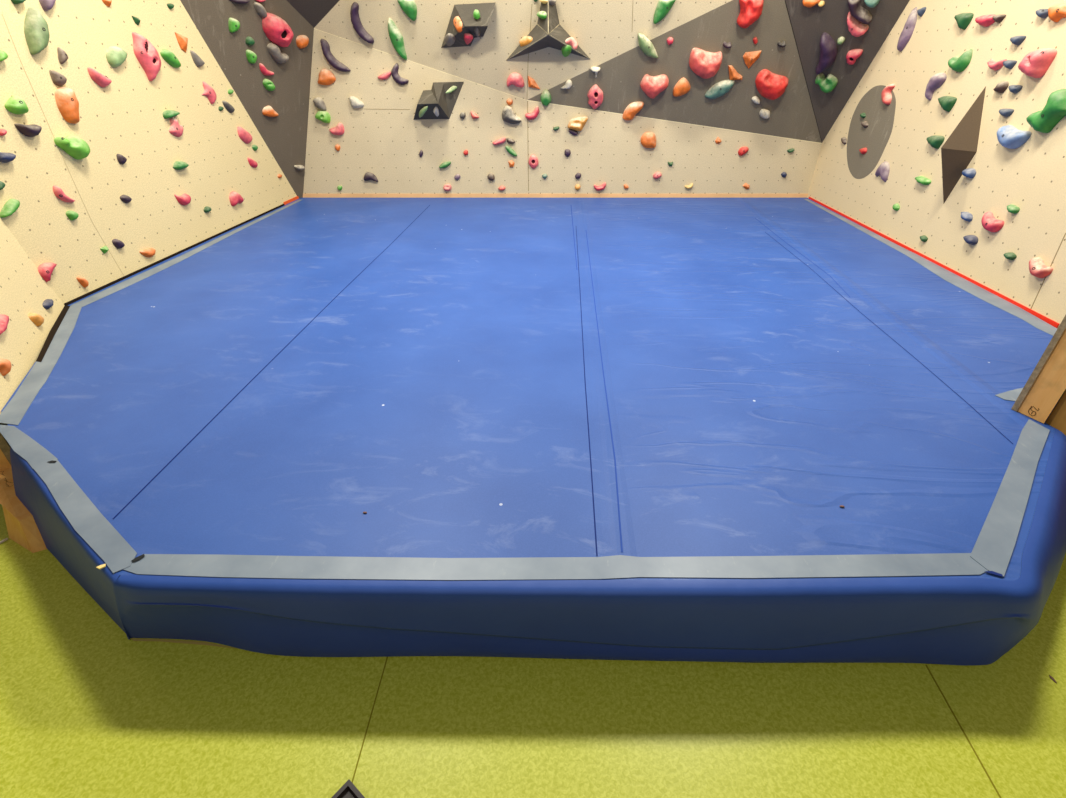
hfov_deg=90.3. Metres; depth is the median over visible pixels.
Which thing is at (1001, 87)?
hold
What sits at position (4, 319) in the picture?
hold
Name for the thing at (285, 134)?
wall
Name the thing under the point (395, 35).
hold
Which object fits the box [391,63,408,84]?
hold
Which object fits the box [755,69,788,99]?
hold
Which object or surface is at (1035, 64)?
hold
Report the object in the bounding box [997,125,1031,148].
hold
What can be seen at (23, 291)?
wall
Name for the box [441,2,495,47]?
volume
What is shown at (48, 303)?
hold
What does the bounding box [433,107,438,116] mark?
hold
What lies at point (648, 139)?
hold
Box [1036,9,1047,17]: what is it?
hold
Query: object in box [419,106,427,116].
hold
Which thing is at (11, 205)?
hold
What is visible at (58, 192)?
hold
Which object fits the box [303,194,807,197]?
trim
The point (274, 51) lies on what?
hold
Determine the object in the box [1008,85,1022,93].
hold
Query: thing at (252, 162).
hold
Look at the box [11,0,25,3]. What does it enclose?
hold
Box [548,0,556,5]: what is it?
hold
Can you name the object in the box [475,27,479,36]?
hold
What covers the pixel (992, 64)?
hold
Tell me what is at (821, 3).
hold
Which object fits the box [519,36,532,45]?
hold
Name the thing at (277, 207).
trim
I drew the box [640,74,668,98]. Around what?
hold
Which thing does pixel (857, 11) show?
hold
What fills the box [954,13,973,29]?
hold
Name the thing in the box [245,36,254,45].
hold
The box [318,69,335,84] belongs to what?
hold
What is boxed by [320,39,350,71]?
hold
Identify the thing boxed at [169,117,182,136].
hold
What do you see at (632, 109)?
hold
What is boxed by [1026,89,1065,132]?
hold
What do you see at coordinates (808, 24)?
wall
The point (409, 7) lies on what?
hold
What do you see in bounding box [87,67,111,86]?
hold
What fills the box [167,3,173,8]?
hold
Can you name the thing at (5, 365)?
hold
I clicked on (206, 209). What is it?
hold
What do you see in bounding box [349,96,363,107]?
hold
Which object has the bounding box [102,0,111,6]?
hold
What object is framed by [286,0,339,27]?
wall
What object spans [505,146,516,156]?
hold
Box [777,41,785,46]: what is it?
hold
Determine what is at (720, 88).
hold
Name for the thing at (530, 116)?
hold
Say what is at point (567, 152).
hold
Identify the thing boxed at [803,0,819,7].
hold
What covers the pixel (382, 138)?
wall
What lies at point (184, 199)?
hold
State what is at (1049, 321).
trim
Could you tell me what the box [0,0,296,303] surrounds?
wall
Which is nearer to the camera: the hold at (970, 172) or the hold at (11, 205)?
the hold at (11, 205)
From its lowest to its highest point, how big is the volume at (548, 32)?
0.715 m
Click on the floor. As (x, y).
(88, 710)
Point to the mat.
(641, 429)
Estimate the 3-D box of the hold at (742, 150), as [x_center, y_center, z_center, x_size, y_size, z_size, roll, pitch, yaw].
[2.301,-2.702,5.787,0.108,0.093,0.051,0,32,0]
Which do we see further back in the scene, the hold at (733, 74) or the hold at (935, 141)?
the hold at (733, 74)
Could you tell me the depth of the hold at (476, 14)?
4.88 m
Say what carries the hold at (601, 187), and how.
attached to the wall at (382, 138)
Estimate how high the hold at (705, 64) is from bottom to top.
0.257 m
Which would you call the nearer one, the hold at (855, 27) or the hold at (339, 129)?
the hold at (855, 27)
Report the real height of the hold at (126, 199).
0.058 m
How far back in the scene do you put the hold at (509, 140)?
5.72 m
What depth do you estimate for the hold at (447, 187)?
5.98 m
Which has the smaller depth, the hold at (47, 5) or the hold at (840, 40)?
the hold at (47, 5)
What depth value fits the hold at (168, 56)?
4.06 m
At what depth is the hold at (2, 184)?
2.93 m
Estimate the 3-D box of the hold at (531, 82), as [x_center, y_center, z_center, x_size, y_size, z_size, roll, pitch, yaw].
[0.011,-3.230,5.408,0.127,0.122,0.054,1,32,2]
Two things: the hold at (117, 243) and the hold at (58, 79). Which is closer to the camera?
the hold at (58, 79)
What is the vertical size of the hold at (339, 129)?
0.120 m
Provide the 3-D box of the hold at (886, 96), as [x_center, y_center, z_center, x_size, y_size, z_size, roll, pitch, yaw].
[3.090,-2.666,4.634,0.054,0.162,0.139,1,32,1]
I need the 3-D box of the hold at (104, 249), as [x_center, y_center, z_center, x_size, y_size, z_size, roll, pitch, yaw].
[-2.908,-1.015,3.610,0.032,0.042,0.056,3,32,5]
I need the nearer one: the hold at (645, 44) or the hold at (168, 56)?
the hold at (168, 56)
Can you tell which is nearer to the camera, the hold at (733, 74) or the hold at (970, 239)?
the hold at (970, 239)
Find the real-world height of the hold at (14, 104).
0.092 m
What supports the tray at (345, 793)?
on the tray at (348, 790)
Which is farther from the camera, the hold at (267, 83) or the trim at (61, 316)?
the hold at (267, 83)
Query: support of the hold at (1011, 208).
attached to the wall at (1031, 176)
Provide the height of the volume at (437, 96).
0.347 m
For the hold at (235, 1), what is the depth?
4.50 m
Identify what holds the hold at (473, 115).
attached to the wall at (382, 138)
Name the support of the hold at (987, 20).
attached to the wall at (1031, 176)
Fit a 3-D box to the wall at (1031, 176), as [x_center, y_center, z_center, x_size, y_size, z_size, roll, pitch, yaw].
[3.106,-2.251,3.953,0.026,2.900,3.628,1,32,1]
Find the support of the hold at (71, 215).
attached to the wall at (124, 117)
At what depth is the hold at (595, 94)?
5.45 m
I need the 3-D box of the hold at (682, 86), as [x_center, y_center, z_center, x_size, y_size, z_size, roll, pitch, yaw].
[1.511,-3.159,5.370,0.171,0.172,0.096,5,33,8]
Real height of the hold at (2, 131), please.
0.034 m
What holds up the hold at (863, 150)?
attached to the wall at (1031, 176)
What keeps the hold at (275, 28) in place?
attached to the wall at (285, 134)
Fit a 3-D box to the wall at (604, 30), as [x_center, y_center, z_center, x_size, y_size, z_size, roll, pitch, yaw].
[0.501,-3.550,5.129,5.314,1.974,0.693,2,32,4]
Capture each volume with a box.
[413,82,463,119]
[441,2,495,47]
[506,1,589,60]
[941,87,985,202]
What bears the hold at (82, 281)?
attached to the wall at (124, 117)
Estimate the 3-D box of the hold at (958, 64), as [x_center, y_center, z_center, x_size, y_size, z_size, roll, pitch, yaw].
[3.068,-2.441,3.825,0.062,0.141,0.188,1,32,1]
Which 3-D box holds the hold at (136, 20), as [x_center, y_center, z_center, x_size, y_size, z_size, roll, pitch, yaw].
[-2.810,-2.692,3.771,0.031,0.053,0.065,3,32,5]
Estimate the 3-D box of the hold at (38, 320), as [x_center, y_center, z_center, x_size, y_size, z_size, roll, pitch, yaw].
[-2.736,-0.444,2.927,0.042,0.082,0.092,-15,35,-22]
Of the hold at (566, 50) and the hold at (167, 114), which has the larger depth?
the hold at (566, 50)
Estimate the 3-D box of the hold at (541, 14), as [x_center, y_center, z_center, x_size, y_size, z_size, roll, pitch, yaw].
[0.076,-3.564,4.920,0.053,0.065,0.146,-14,35,-21]
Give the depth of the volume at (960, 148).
3.69 m
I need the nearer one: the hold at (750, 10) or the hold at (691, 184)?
the hold at (750, 10)
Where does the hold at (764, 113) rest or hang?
attached to the wall at (604, 30)
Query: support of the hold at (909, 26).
attached to the wall at (1031, 176)
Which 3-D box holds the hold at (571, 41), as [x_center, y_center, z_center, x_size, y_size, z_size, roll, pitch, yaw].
[0.363,-3.413,5.089,0.148,0.102,0.085,-15,35,-22]
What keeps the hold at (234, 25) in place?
attached to the wall at (285, 134)
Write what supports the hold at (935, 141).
attached to the wall at (1031, 176)
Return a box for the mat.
[0,198,1065,664]
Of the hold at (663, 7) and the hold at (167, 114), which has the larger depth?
the hold at (663, 7)
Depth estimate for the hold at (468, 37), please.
5.04 m
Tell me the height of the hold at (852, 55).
0.125 m
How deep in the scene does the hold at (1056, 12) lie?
3.08 m
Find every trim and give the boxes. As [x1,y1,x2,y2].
[36,305,69,361]
[64,204,283,304]
[283,196,298,204]
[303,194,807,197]
[808,197,1058,327]
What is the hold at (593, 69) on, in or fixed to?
attached to the wall at (604, 30)
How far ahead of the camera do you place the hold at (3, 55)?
2.89 m
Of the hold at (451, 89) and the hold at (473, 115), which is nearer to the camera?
the hold at (451, 89)
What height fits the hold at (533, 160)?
0.146 m
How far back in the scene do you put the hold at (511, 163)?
5.85 m
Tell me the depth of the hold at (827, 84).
5.17 m
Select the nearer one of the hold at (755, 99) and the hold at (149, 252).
the hold at (149, 252)
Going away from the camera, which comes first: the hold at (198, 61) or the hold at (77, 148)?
the hold at (77, 148)
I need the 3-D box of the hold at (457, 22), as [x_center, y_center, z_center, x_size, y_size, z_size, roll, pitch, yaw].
[-0.702,-3.510,4.964,0.055,0.131,0.172,-17,36,-24]
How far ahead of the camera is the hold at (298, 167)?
5.79 m
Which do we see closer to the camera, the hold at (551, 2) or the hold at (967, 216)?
the hold at (967, 216)
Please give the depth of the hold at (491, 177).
5.91 m
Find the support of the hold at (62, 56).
attached to the wall at (124, 117)
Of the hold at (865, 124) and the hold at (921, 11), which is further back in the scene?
the hold at (865, 124)
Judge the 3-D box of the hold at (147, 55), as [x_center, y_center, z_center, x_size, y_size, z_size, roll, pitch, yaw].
[-2.792,-2.493,3.866,0.072,0.298,0.208,3,32,5]
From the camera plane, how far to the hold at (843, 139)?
5.29 m
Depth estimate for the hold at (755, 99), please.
5.42 m
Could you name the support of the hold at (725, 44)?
attached to the wall at (604, 30)
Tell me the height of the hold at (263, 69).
0.102 m
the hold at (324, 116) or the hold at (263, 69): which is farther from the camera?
the hold at (324, 116)
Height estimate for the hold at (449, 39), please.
0.097 m
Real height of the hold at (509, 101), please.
0.057 m
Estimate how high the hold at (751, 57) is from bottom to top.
0.150 m
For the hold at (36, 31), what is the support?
attached to the wall at (124, 117)
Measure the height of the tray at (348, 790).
0.049 m
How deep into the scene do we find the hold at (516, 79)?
5.37 m
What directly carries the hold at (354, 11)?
attached to the wall at (604, 30)
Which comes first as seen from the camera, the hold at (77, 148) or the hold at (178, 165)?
the hold at (77, 148)
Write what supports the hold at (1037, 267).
attached to the wall at (1031, 176)
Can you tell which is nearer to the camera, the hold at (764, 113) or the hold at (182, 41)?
the hold at (182, 41)
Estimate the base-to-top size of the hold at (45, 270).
0.104 m
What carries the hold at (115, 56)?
attached to the wall at (124, 117)
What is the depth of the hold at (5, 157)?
2.94 m
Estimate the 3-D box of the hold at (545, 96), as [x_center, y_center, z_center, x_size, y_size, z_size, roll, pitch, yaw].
[0.134,-3.122,5.493,0.112,0.149,0.110,1,32,2]
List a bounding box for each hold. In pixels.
[0,50,7,61]
[0,129,6,135]
[0,152,15,162]
[0,181,4,189]
[0,199,19,217]
[0,314,8,334]
[0,359,11,375]
[4,96,28,113]
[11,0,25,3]
[14,123,41,136]
[24,8,49,54]
[28,313,43,326]
[37,262,56,281]
[39,0,55,10]
[42,299,52,308]
[49,70,66,85]
[53,185,74,202]
[54,135,89,159]
[55,87,79,123]
[57,47,67,63]
[66,210,78,219]
[76,277,88,287]
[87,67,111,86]
[100,246,108,253]
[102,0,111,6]
[106,46,126,66]
[112,239,124,248]
[116,154,126,163]
[120,195,131,202]
[132,16,140,24]
[132,32,160,80]
[139,248,155,256]
[160,49,180,67]
[163,110,179,118]
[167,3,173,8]
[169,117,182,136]
[173,161,188,169]
[174,193,190,204]
[175,32,187,51]
[190,50,204,66]
[202,81,216,103]
[203,206,210,212]
[222,100,234,112]
[228,18,239,32]
[229,191,243,205]
[230,0,249,3]
[237,126,251,143]
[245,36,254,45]
[246,49,256,63]
[247,157,257,167]
[254,2,266,17]
[259,63,273,75]
[262,13,293,46]
[262,106,278,116]
[263,78,274,90]
[267,42,288,62]
[294,165,304,169]
[296,35,308,48]
[313,97,326,110]
[315,110,330,122]
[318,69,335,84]
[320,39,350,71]
[329,123,343,134]
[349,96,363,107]
[350,2,373,43]
[364,172,377,181]
[378,71,390,79]
[388,18,406,59]
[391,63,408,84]
[397,0,416,20]
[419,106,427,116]
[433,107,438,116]
[439,161,450,167]
[443,184,451,190]
[444,33,454,45]
[446,86,456,92]
[453,16,461,31]
[460,112,465,118]
[464,33,472,43]
[470,111,478,118]
[473,9,479,18]
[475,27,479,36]
[487,173,494,180]
[492,137,505,144]
[502,105,520,123]
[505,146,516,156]
[506,99,512,104]
[506,137,514,143]
[507,73,523,86]
[508,160,513,166]
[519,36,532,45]
[525,106,538,119]
[528,76,539,88]
[529,154,537,168]
[537,11,546,18]
[541,90,550,105]
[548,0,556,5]
[561,45,571,56]
[561,80,571,88]
[564,149,570,156]
[565,37,577,49]
[568,116,587,130]
[568,129,577,135]
[575,172,580,178]
[587,84,602,108]
[590,66,599,77]
[594,182,605,190]
[622,101,643,119]
[638,33,657,57]
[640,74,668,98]
[641,132,655,147]
[653,0,675,23]
[653,172,661,178]
[667,37,673,44]
[673,77,690,96]
[685,183,692,188]
[689,48,721,78]
[705,79,734,98]
[723,42,731,47]
[728,65,742,79]
[737,0,763,27]
[738,147,748,155]
[743,50,760,67]
[752,96,759,103]
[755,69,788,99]
[759,109,769,118]
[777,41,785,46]
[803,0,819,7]
[815,32,836,74]
[815,73,837,92]
[818,1,824,6]
[837,36,844,44]
[841,137,846,143]
[846,49,862,64]
[847,12,868,36]
[848,0,871,23]
[859,148,866,153]
[861,121,868,127]
[864,0,879,7]
[875,161,889,181]
[881,83,894,104]
[892,203,899,210]
[897,7,916,51]
[915,176,930,184]
[917,7,925,16]
[920,235,927,241]
[925,72,946,99]
[926,135,944,148]
[938,96,956,111]
[948,49,972,71]
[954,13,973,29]
[961,212,972,221]
[962,168,975,177]
[963,235,977,244]
[975,14,994,26]
[981,211,1003,231]
[987,59,1006,70]
[992,14,1005,22]
[993,81,1008,92]
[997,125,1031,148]
[999,108,1013,116]
[1003,60,1016,68]
[1003,252,1016,259]
[1007,204,1019,213]
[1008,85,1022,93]
[1010,36,1025,44]
[1018,48,1056,77]
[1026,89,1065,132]
[1029,257,1052,277]
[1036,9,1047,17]
[1048,3,1065,21]
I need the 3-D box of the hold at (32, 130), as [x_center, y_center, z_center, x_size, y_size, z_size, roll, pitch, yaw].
[-2.908,-1.561,3.075,0.063,0.076,0.127,3,32,5]
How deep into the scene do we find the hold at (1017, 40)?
3.34 m
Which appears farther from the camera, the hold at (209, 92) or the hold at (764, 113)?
the hold at (764, 113)
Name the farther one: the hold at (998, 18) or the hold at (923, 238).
the hold at (923, 238)
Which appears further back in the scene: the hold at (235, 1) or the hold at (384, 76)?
the hold at (384, 76)
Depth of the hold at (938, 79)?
4.04 m
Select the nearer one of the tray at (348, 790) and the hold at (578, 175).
the tray at (348, 790)
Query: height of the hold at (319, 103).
0.127 m
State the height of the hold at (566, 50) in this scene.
0.098 m
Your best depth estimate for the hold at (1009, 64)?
3.40 m
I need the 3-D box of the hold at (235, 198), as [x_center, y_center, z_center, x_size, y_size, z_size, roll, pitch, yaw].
[-2.750,-1.869,4.929,0.049,0.122,0.180,3,32,5]
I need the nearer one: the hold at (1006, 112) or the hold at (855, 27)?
the hold at (1006, 112)
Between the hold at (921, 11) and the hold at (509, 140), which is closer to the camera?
the hold at (921, 11)
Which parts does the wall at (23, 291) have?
panel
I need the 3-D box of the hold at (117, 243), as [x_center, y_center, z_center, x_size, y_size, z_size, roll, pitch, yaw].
[-2.894,-1.088,3.710,0.038,0.071,0.074,3,32,5]
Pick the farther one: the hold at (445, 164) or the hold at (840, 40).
the hold at (445, 164)
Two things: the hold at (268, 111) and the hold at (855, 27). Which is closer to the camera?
the hold at (855, 27)
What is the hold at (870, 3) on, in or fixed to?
attached to the wall at (808, 24)
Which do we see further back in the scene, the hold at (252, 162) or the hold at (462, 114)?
the hold at (462, 114)
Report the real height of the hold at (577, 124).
0.140 m
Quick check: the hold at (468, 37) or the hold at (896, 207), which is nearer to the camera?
the hold at (896, 207)
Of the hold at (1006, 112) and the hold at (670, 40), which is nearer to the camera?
the hold at (1006, 112)
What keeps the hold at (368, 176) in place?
attached to the wall at (382, 138)
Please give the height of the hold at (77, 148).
0.141 m
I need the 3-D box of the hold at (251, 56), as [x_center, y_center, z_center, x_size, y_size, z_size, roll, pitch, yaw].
[-2.555,-3.114,4.821,0.065,0.110,0.097,17,36,24]
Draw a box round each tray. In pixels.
[331,780,364,797]
[342,790,354,797]
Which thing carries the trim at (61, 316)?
attached to the wall at (23, 291)
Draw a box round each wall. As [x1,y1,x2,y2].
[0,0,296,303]
[0,218,64,463]
[180,0,313,197]
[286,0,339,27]
[303,28,821,193]
[314,0,821,142]
[785,0,909,141]
[807,0,1065,328]
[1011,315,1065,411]
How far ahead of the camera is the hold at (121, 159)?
3.69 m
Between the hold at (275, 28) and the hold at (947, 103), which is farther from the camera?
the hold at (275, 28)
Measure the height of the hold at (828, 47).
0.335 m
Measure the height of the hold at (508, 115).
0.175 m
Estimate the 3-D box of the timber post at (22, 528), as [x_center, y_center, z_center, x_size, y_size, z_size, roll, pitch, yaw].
[-2.498,-0.839,1.725,1.340,2.900,0.167,26,41,34]
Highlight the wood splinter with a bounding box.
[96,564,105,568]
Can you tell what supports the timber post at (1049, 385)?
on the floor
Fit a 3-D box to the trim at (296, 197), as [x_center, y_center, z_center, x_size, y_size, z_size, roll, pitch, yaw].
[-2.677,-2.196,5.873,0.005,0.040,0.338,3,32,5]
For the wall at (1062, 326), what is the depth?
2.22 m
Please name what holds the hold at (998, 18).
attached to the wall at (1031, 176)
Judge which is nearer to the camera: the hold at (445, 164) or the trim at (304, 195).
the hold at (445, 164)
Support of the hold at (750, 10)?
attached to the wall at (604, 30)
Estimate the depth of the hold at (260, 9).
4.67 m
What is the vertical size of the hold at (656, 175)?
0.074 m
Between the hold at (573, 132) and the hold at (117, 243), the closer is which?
the hold at (117, 243)
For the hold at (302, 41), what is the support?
attached to the wall at (285, 134)
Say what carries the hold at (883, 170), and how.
attached to the wall at (1031, 176)
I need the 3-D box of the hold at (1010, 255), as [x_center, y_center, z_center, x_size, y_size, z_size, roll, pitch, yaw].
[3.053,-0.917,3.400,0.043,0.044,0.076,1,32,1]
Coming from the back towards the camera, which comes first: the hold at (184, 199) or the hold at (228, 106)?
the hold at (228, 106)
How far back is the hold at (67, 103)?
3.27 m
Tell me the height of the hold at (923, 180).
0.055 m
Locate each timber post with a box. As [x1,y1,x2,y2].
[0,449,46,552]
[1017,328,1065,497]
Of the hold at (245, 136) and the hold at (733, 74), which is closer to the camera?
the hold at (245, 136)
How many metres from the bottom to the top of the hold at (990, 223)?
0.115 m
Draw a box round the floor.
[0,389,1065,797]
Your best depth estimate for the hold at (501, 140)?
5.72 m
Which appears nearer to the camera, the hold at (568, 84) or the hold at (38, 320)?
the hold at (38, 320)

